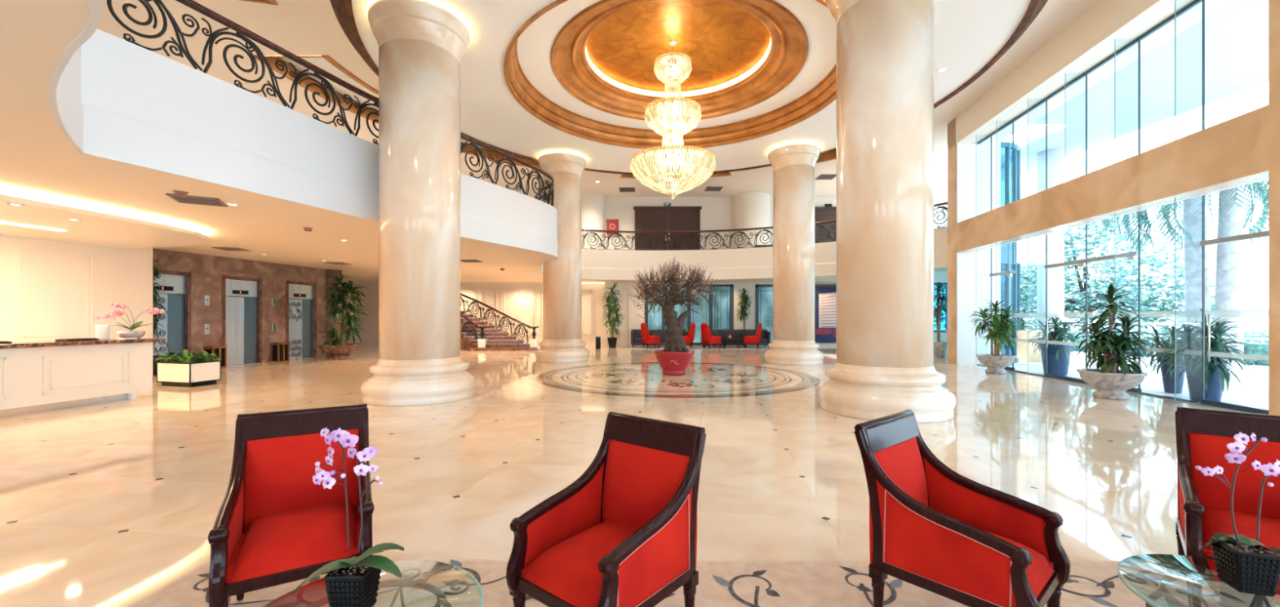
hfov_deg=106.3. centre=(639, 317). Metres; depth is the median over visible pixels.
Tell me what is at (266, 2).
trim
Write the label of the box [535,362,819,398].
medallion
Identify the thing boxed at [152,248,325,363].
wall
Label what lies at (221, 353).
waste bin
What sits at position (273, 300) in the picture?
panel
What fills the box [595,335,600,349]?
bin
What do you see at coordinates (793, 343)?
marble column
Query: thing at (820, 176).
ceiling vent
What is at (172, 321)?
door
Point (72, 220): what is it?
recessed light
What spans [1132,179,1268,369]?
palm tree
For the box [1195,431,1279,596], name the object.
potted orchid
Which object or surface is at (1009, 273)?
door
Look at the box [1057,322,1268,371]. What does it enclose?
terrace railing
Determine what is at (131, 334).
bowl
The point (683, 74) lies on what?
tier
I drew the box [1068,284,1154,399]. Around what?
dracaena
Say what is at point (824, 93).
trim
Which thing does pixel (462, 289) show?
trim
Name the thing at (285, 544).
seat cushion
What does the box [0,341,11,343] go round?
tray
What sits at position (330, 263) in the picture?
ceiling vent
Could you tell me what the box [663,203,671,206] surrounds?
exit sign
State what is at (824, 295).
window
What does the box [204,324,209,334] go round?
panel
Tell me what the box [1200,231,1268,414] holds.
door
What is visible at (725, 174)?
trim
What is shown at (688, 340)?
wingback chair
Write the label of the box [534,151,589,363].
marble column
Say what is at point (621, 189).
ceiling vent
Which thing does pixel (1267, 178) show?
beam
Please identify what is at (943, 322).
ground
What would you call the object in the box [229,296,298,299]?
trim
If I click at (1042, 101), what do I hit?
window
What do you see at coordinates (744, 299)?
dracaena
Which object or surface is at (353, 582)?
potted orchid
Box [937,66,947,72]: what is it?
recessed light
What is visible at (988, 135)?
window
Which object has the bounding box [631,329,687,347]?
sofa
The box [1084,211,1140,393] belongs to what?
window
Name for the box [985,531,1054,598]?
seat cushion
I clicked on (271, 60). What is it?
trim
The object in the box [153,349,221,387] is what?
planter box
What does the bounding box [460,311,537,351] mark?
staircase
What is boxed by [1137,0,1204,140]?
window
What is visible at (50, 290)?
wall
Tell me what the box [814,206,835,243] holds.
double door
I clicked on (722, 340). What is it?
coffee table
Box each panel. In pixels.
[204,295,209,306]
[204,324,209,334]
[271,298,275,307]
[271,323,275,332]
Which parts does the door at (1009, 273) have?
kick rail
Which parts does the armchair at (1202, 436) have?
leg, panel, arm rail, leg, post, seat rail, crest rail, backrest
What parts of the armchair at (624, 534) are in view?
post, leg, arm rail, panel, seat rail, post, backrest, arm rail, crest rail, panel, leg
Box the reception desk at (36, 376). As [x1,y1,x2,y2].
[0,337,165,417]
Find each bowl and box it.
[116,330,145,338]
[316,343,362,359]
[975,354,1017,373]
[1075,368,1148,399]
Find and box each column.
[360,0,476,406]
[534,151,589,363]
[764,142,823,365]
[817,0,956,423]
[1036,148,1063,331]
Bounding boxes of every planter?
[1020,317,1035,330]
[1024,317,1081,375]
[1136,324,1199,393]
[1154,308,1264,401]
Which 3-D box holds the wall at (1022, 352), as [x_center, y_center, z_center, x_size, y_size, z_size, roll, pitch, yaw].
[12.325,0.970,16.575,3.250,1.060,0.450,0,0,0]
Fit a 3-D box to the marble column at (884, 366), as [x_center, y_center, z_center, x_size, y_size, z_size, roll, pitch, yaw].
[3.930,-2.020,7.760,1.986,7.040,1.986,0,0,42]
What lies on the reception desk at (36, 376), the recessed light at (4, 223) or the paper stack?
the paper stack
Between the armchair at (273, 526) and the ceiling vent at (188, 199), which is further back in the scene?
the ceiling vent at (188, 199)
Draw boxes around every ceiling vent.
[165,193,227,207]
[211,247,251,251]
[323,262,351,265]
[460,259,482,262]
[618,187,635,191]
[704,186,723,191]
[814,174,835,179]
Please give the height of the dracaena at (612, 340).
3.199 m
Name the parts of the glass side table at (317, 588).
ring frame, leg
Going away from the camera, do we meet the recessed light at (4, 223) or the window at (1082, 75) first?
the recessed light at (4, 223)
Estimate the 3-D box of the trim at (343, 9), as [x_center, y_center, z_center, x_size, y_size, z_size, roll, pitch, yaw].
[0.900,-5.695,11.700,14.399,0.390,14.399,0,0,-37]
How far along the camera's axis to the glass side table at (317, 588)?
1.78 m
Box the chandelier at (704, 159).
[630,39,715,199]
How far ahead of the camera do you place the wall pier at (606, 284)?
25.10 m
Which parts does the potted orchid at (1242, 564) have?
pot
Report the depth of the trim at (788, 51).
11.91 m
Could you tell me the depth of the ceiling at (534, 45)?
11.30 m
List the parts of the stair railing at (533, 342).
scroll panel, scroll panel, scroll panel, handrail, rail, rail, scroll panel, scroll panel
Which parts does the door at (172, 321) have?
transom panel, panel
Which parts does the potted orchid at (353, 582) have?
pot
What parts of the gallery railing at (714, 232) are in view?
scroll panel, scroll panel, scroll panel, scroll panel, scroll panel, scroll panel, scroll panel, scroll panel, rail, handrail, rail, scroll panel, scroll panel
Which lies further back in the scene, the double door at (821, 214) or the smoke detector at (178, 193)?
the double door at (821, 214)
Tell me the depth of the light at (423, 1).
8.46 m
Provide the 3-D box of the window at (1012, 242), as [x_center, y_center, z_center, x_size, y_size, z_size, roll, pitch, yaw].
[10.353,-0.310,14.020,0.458,3.620,1.060,0,0,8]
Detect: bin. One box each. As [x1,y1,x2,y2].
[204,345,226,368]
[270,342,288,362]
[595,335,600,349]
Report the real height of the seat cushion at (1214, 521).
0.158 m
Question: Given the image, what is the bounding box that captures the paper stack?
[116,337,137,339]
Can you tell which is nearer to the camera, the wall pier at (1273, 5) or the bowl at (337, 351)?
the wall pier at (1273, 5)
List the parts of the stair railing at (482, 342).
scroll panel, handrail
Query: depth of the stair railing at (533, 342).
22.73 m
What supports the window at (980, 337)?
attached to the beam at (1233, 152)
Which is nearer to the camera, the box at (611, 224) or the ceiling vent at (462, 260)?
the ceiling vent at (462, 260)
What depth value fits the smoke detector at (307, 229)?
9.86 m
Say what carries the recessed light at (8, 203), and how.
in the ceiling at (95, 228)
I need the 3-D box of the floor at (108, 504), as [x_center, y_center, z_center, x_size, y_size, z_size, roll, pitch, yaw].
[-1.000,1.650,10.300,30.000,0.300,30.600,0,0,0]
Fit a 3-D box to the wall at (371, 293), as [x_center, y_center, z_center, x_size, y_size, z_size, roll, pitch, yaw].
[-1.000,-2.600,25.550,30.000,8.200,0.300,0,0,0]
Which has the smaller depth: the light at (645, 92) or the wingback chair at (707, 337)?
the light at (645, 92)
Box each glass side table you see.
[262,560,483,606]
[1117,554,1279,606]
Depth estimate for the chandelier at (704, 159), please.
11.33 m
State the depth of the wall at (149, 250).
12.04 m
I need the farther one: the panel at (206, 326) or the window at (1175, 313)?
the panel at (206, 326)
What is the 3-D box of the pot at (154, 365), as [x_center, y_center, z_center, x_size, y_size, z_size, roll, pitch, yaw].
[-12.720,1.250,12.500,0.416,0.500,0.416,0,0,0]
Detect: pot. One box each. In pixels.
[152,355,161,375]
[607,337,617,347]
[933,341,947,358]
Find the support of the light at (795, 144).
on the marble column at (793, 343)
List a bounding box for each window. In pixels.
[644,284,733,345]
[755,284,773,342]
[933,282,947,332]
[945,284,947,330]
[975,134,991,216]
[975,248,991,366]
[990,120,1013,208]
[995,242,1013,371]
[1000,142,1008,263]
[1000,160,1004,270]
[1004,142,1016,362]
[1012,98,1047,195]
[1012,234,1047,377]
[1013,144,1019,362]
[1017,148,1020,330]
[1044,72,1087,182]
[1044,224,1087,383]
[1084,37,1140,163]
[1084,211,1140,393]
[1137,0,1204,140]
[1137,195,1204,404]
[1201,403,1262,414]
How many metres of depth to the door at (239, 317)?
15.32 m
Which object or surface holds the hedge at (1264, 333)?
on the ground at (1254, 391)
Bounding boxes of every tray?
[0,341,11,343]
[55,337,98,341]
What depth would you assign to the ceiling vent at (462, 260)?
15.67 m
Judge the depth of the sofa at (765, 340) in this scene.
24.25 m
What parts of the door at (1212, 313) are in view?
pull handle, kick rail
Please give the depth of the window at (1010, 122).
13.54 m
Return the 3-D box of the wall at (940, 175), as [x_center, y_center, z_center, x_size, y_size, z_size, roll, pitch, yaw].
[12.300,-4.715,20.675,3.000,3.330,0.150,0,0,0]
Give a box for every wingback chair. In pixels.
[640,323,659,349]
[683,323,695,349]
[700,323,720,349]
[743,323,761,349]
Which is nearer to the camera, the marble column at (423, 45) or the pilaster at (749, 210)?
the marble column at (423, 45)
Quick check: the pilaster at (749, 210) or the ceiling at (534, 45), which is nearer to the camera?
the ceiling at (534, 45)
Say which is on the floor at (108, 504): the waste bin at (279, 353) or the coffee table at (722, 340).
the waste bin at (279, 353)
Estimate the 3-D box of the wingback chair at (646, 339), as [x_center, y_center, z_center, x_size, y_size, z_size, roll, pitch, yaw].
[0.492,0.873,23.131,0.802,1.230,0.720,0,0,-18]
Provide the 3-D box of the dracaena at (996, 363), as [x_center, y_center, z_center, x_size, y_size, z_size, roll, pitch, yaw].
[9.629,0.492,12.917,1.389,2.015,1.110,0,0,0]
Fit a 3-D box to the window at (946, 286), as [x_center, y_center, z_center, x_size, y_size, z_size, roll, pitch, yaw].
[13.896,-2.175,22.344,0.120,7.350,1.312,0,0,0]
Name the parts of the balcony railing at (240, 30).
scroll panel, scroll panel, scroll panel, scroll panel, scroll panel, scroll panel, scroll panel, scroll panel, scroll panel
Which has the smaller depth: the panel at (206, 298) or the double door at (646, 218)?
the panel at (206, 298)
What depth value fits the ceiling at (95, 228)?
8.85 m
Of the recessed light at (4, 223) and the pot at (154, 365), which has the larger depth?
the pot at (154, 365)
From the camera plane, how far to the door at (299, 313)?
17.41 m
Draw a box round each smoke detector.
[173,190,189,197]
[302,226,312,231]
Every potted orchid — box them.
[96,302,164,338]
[291,427,404,606]
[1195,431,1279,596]
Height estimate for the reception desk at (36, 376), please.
1.105 m
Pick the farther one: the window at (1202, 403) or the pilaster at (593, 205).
the pilaster at (593, 205)
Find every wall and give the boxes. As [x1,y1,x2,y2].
[0,234,147,342]
[48,0,557,275]
[97,0,1268,196]
[147,248,152,377]
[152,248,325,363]
[325,269,342,356]
[342,196,835,346]
[581,227,947,279]
[933,168,947,228]
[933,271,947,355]
[945,330,1049,361]
[956,141,1000,364]
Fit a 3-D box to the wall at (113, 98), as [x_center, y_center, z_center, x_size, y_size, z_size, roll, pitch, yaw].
[-4.325,-2.570,7.760,4.733,1.460,25.985,0,0,-5]
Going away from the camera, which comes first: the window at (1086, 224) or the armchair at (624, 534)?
the armchair at (624, 534)
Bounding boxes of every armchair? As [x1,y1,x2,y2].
[208,404,373,606]
[506,411,706,606]
[853,409,1071,606]
[1175,406,1279,606]
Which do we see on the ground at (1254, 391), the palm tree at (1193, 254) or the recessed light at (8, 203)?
the palm tree at (1193, 254)
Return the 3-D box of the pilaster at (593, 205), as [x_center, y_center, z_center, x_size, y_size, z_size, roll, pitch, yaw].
[-2.700,-4.725,24.965,1.700,3.330,0.850,0,0,0]
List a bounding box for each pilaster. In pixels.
[581,192,604,249]
[731,191,769,248]
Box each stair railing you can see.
[460,293,538,347]
[460,313,487,347]
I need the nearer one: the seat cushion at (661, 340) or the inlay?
the inlay
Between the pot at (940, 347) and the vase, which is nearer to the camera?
the vase
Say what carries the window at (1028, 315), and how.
attached to the beam at (1233, 152)
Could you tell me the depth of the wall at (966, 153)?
15.24 m
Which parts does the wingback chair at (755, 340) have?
armrest, backrest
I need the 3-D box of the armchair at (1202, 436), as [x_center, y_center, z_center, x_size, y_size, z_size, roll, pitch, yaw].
[3.120,1.004,2.365,0.711,0.962,0.622,0,0,-44]
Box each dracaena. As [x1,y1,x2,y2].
[152,258,164,375]
[315,274,368,359]
[600,283,625,347]
[735,288,751,346]
[933,281,947,358]
[969,298,1020,373]
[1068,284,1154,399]
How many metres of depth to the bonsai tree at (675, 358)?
12.45 m
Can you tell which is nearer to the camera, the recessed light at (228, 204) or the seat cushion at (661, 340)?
the recessed light at (228, 204)
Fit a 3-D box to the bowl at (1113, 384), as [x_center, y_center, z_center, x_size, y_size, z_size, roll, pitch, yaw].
[8.780,1.250,8.950,0.959,0.500,0.959,0,0,0]
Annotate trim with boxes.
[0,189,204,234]
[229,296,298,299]
[240,0,278,4]
[253,55,541,168]
[329,0,1048,174]
[462,288,593,336]
[503,0,835,149]
[550,0,808,121]
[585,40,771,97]
[615,282,634,346]
[620,172,731,178]
[815,151,835,163]
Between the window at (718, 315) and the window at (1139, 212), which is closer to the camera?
the window at (1139, 212)
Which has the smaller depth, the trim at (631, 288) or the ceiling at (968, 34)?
the ceiling at (968, 34)
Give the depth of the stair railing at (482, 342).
21.99 m
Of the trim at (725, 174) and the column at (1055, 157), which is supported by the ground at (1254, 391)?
the column at (1055, 157)
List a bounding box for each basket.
[630,148,715,196]
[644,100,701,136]
[644,100,701,137]
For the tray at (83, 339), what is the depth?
8.07 m
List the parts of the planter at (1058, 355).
pot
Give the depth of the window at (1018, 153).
16.46 m
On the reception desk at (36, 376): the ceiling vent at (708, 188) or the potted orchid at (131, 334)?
the potted orchid at (131, 334)
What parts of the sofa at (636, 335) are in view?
armrest, backrest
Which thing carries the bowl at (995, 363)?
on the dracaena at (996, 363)
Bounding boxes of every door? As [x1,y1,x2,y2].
[152,270,191,361]
[222,275,262,366]
[285,280,316,359]
[633,206,702,250]
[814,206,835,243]
[989,271,1014,370]
[1044,251,1142,392]
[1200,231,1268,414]
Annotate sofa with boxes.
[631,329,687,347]
[701,329,770,347]
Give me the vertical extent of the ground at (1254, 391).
0.240 m
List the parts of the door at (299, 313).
transom panel, panel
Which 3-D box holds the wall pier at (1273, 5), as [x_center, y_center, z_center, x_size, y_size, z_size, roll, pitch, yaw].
[9.410,-2.600,6.063,1.300,8.200,1.220,0,0,8]
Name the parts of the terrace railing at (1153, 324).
post, post, rail, rail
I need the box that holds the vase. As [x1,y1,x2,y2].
[94,324,110,339]
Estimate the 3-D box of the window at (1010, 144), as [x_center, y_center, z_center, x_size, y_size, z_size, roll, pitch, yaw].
[12.468,-2.175,16.143,0.444,7.350,0.120,0,0,-26]
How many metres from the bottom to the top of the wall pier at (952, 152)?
8.200 m
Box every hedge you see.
[1035,329,1268,365]
[1102,328,1268,343]
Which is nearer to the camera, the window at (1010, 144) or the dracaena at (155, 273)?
the dracaena at (155, 273)
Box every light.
[0,221,66,231]
[6,202,25,206]
[66,218,80,221]
[226,203,239,206]
[422,0,460,19]
[540,151,583,157]
[769,142,817,151]
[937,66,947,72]
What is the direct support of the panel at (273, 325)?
attached to the wall at (206, 272)
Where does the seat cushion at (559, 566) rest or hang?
on the armchair at (624, 534)
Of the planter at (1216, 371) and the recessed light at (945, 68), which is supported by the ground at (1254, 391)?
the planter at (1216, 371)
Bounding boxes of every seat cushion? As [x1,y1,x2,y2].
[226,502,359,583]
[520,520,638,606]
[634,337,642,342]
[659,337,666,342]
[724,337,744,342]
[759,337,767,342]
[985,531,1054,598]
[1201,508,1279,557]
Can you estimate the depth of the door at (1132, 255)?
11.02 m
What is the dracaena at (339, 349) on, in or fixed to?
on the floor at (108, 504)
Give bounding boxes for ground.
[933,320,1249,333]
[933,329,1268,413]
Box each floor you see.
[0,346,1246,606]
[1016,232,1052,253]
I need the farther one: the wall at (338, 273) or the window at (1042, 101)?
the wall at (338, 273)
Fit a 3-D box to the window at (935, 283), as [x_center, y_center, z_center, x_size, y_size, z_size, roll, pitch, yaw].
[12.480,-0.400,19.350,2.560,2.000,0.100,0,0,0]
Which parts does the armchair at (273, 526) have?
post, leg, arm rail, panel, leg, seat rail, backrest, crest rail, post, arm rail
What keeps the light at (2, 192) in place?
attached to the ceiling at (95, 228)
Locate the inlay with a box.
[128,559,1279,606]
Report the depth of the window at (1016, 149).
16.21 m
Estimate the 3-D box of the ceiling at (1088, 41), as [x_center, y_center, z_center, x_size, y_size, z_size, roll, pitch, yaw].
[9.305,-6.125,5.335,1.300,1.150,21.150,0,0,8]
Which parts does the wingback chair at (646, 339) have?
backrest, armrest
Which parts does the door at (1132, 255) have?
pull handle, pull handle, kick rail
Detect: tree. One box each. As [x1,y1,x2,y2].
[628,256,719,376]
[933,265,1072,330]
[1000,215,1215,333]
[1100,179,1268,358]
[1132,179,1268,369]
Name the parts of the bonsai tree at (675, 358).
pot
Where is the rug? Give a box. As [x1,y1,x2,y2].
[622,346,769,349]
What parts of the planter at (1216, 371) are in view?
pot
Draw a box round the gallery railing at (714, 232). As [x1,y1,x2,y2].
[581,201,947,250]
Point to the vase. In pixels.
(101, 331)
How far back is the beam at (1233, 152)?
8.78 m
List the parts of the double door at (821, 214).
door frame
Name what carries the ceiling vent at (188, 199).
in the ceiling at (37, 159)
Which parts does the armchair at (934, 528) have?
leg, crest rail, backrest, panel, arm rail, seat rail, panel, arm rail, post, leg, post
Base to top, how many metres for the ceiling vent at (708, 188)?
0.018 m
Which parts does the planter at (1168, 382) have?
pot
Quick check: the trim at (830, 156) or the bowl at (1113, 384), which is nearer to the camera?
the bowl at (1113, 384)
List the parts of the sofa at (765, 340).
backrest, armrest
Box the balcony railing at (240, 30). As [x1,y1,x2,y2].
[106,0,554,206]
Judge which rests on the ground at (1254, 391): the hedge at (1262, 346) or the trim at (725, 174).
the hedge at (1262, 346)
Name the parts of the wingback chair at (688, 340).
armrest, backrest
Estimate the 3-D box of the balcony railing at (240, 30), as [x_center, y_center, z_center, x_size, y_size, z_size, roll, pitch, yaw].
[-4.128,-3.790,12.928,2.543,0.940,15.539,0,0,7]
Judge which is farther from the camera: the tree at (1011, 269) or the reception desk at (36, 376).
the tree at (1011, 269)
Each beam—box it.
[955,104,1268,253]
[976,177,1268,251]
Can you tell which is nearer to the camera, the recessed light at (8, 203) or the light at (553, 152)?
the recessed light at (8, 203)
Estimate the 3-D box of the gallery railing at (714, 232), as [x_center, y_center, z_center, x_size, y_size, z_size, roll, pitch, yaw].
[4.625,-3.790,21.146,17.385,0.940,3.759,0,0,22]
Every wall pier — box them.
[604,282,612,346]
[947,117,987,364]
[1268,0,1279,416]
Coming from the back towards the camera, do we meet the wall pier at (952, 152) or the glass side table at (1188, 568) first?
the wall pier at (952, 152)
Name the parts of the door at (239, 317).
sill, transom panel, panel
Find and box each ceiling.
[0,0,1052,282]
[0,193,208,248]
[351,0,1031,173]
[516,0,835,129]
[947,0,1235,148]
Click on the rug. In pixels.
(624, 348)
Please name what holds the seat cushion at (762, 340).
on the sofa at (765, 340)
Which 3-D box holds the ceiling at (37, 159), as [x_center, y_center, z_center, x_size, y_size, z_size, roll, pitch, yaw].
[-1.050,-2.000,10.300,29.900,0.300,30.600,0,0,0]
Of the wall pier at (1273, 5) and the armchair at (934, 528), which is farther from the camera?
the wall pier at (1273, 5)
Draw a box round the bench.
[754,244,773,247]
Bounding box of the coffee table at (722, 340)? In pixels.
[721,338,741,348]
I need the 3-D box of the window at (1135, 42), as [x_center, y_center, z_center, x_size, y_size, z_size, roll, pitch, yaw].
[9.800,-4.235,10.210,0.458,2.630,1.360,0,0,8]
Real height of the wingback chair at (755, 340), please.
1.230 m
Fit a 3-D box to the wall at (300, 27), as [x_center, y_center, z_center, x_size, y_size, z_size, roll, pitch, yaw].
[0.377,-6.575,12.000,33.245,0.350,36.000,0,0,0]
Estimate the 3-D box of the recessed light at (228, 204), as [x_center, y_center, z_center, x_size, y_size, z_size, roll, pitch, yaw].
[-6.631,-1.840,7.817,0.168,0.016,0.168,0,0,0]
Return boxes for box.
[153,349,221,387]
[606,219,618,234]
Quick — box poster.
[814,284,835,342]
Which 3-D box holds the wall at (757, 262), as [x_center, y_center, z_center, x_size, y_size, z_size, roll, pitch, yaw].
[4.311,-2.570,20.844,17.554,1.460,4.840,0,0,16]
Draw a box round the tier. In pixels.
[653,55,691,84]
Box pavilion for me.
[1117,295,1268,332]
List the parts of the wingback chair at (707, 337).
backrest, armrest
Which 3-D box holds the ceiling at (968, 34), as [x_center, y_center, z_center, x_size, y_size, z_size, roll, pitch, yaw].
[0.900,-5.850,11.700,13.640,0.600,13.640,0,0,0]
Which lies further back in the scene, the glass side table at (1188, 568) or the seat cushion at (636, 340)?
the seat cushion at (636, 340)
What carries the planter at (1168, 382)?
on the ground at (1254, 391)
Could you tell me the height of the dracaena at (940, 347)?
2.819 m
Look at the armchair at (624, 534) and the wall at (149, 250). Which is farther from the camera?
the wall at (149, 250)

